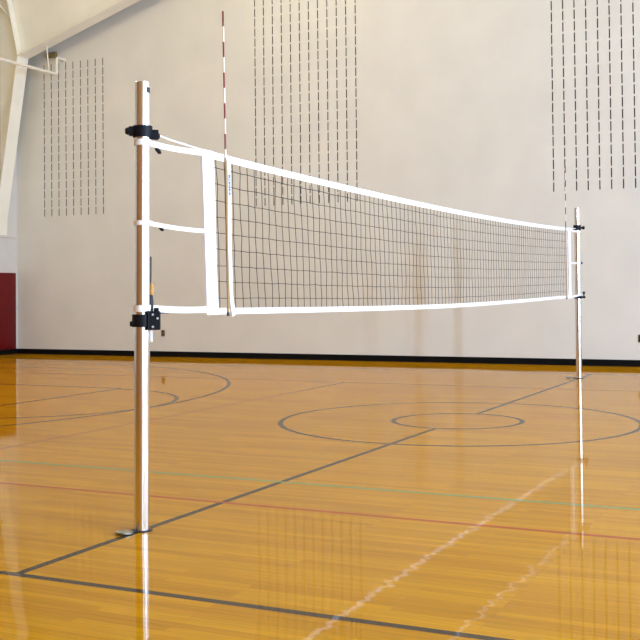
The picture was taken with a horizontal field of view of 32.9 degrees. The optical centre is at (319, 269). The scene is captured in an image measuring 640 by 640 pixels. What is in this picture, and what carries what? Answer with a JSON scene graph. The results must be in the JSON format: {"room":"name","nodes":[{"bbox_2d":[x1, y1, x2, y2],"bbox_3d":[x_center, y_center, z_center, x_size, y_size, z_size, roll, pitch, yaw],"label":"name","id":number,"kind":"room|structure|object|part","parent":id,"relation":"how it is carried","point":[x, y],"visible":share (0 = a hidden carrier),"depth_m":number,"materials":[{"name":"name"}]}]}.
{"room":"indoor gymnasium","nodes":[
{"label":"indoor gymnasium","id":0,"kind":"room"},
{"bbox_2d":[0,150,17,348],"bbox_3d":[-12.035,-2.365,14.391,0.210,8.350,23.356,-1,-1,26],"label":"wall","id":1,"kind":"structure","parent":0,"point":[8,246],"depth_m":24.55,"materials":[{"name":"white paint"}]},
{"bbox_2d":[0,273,15,349],"bbox_3d":[-7.170,0.931,23.996,0.057,1.720,1.225,-1,-1,26],"label":"pad","id":2,"kind":"object","parent":1,"relation":"attached to","point":[7,280],"visible":1,"depth_m":24.29,"materials":[{"name":"red leather"}]},
{"bbox_2d":[0,235,15,237],"bbox_3d":[-11.933,-0.892,14.274,0.050,0.055,22.956,-1,-1,26],"label":"trim","id":3,"kind":"structure","parent":1,"relation":"attached to","point":[2,236],"depth_m":24.35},
{"bbox_2d":[0,349,16,354],"bbox_3d":[-11.894,1.699,14.260,0.016,0.116,23.006,-1,-1,26],"label":"baseboard","id":4,"kind":"structure","parent":1,"relation":"attached to","point":[9,351],"depth_m":24.34,"materials":[{"name":"black plastic"}]},
{"bbox_2d":[0,0,27,234],"bbox_3d":[-6.863,-3.441,24.119,0.656,5.353,0.356,-1,-1,26],"label":"steel column","id":5,"kind":"structure","parent":1,"relation":"attached to","point":[12,76],"depth_m":24.16,"materials":[{"name":"beige metal"}]},
{"bbox_3d":[-7.000,-5.724,24.118,0.480,0.566,0.041,-1,-1,9],"label":"brace rod","id":6,"kind":"part","parent":5,"relation":"part of","materials":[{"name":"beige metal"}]},
{"bbox_2d":[12,0,139,58],"bbox_3d":[4.794,-7.271,18.531,26.010,4.723,0.350,-1,-1,26],"label":"rafter","id":7,"kind":"object","parent":5,"relation":"attached to","point":[40,23],"visible":1,"depth_m":23.62,"materials":[{"name":"beige paint"}]},
{"bbox_2d":[0,354,639,639],"bbox_3d":[0.076,1.575,8.460,27.220,0.101,23.656,-1,-1,26],"label":"floor","id":8,"kind":"structure","parent":0,"point":[290,499],"depth_m":7.01,"materials":[{"name":"brown wood"}]},
{"bbox_2d":[115,527,152,534],"bbox_3d":[-1.054,1.479,6.143,0.125,0.020,0.233,-2,-2,43],"label":"socket","id":9,"kind":"object","parent":8,"relation":"on","point":[124,532],"visible":0.88,"depth_m":6.11,"materials":[{"name":"grey metal"}]},
{"bbox_3d":[-1.102,1.478,6.099,0.104,0.020,0.104,-1,-1,26],"label":"lid","id":10,"kind":"part","parent":9,"relation":"part of","materials":[{"name":"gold metal"}]},
{"bbox_2d":[125,81,160,530],"bbox_3d":[-1.014,0.204,6.231,0.200,2.575,0.130,0,-1,-8],"label":"pole","id":11,"kind":"object","parent":8,"relation":"on","point":[144,323],"visible":0.99,"depth_m":6.19,"materials":[{"name":"silver metal"}]},
{"bbox_3d":[-1.096,-0.797,6.248,0.056,0.054,0.042,0,-1,-9],"label":"knob","id":12,"kind":"part","parent":11,"relation":"part of","materials":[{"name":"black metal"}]},
{"bbox_3d":[-1.022,0.204,6.226,0.089,2.574,0.089,-1,-2,26],"label":"post","id":13,"kind":"part","parent":11,"relation":"part of","materials":[{"name":"silver metal"}]},
{"bbox_2d":[573,208,585,377],"bbox_3d":[3.927,0.359,16.384,0.170,2.574,0.114,0,-1,-13],"label":"pole","id":14,"kind":"object","parent":8,"relation":"on","point":[577,258],"visible":0.95,"depth_m":16.34,"materials":[{"name":"silver metal"}]},
{"bbox_2d":[133,135,580,314],"bbox_3d":[1.440,-0.157,11.308,0.110,1.106,11.382,-1,-1,26],"label":"net","id":15,"kind":"object","parent":14,"relation":"attached to","point":[207,157],"visible":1,"depth_m":8.26,"materials":[{"name":"white fabric"}]},
{"bbox_3d":[-0.854,-0.767,6.564,0.028,0.030,0.573,-1,-1,20],"label":"cord","id":16,"kind":"part","parent":15,"relation":"part of","materials":[{"name":"white fabric"}]},
{"bbox_2d":[222,11,235,316],"bbox_3d":[-0.597,-0.686,7.099,0.019,1.993,0.132,-1,-1,26],"label":"antenna","id":17,"kind":"object","parent":15,"relation":"attached to","point":[227,162],"visible":1,"depth_m":7.06,"materials":[{"name":"red paint"}]},
{"bbox_3d":[-0.616,-0.700,7.063,0.012,1.965,0.050,-1,-1,26],"label":"rod","id":18,"kind":"part","parent":17,"relation":"part of","materials":[{"name":"red paint"}]},
{"bbox_2d":[565,166,568,298],"bbox_3d":[3.572,-0.529,15.700,0.018,1.932,0.099,-1,-1,26],"label":"antenna","id":19,"kind":"object","parent":15,"relation":"attached to","point":[567,295],"visible":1,"depth_m":15.66,"materials":[{"name":"red paint"}]},
{"bbox_3d":[3.558,-0.543,15.673,0.012,1.904,0.037,-1,-1,26],"label":"rod","id":20,"kind":"part","parent":19,"relation":"part of","materials":[{"name":"red paint"}]},
{"bbox_3d":[3.899,0.359,16.378,0.089,2.574,0.089,-1,-1,26],"label":"post","id":21,"kind":"part","parent":14,"relation":"part of","materials":[{"name":"silver metal"}]},
{"bbox_2d":[17,0,639,359],"bbox_3d":[5.072,-4.035,18.998,26.820,11.542,0.110,-1,-1,26],"label":"wall","id":22,"kind":"structure","parent":0,"point":[482,107],"depth_m":21.11,"materials":[{"name":"beige paint"}]},
{"bbox_2d":[0,45,65,74],"bbox_3d":[-7.039,-4.636,21.451,0.134,0.646,6.056,-1,-1,26],"label":"pipe","id":23,"kind":"object","parent":22,"relation":"attached to","point":[57,58],"visible":1,"depth_m":23.54,"materials":[{"name":"beige metal"}]},
{"bbox_2d":[46,52,56,58],"bbox_3d":[-6.013,-4.801,24.272,0.260,0.120,0.088,-1,-1,26],"label":"junction box","id":24,"kind":"object","parent":22,"relation":"attached to","point":[50,54],"visible":0.93,"depth_m":24.23,"materials":[{"name":"brown paint"}]},
{"bbox_2d":[17,349,639,366],"bbox_3d":[5.096,1.626,18.819,26.620,0.116,0.034,-1,-1,26],"label":"baseboard","id":25,"kind":"structure","parent":22,"relation":"attached to","point":[385,358],"depth_m":20.98,"materials":[{"name":"black plastic"}]}
]}

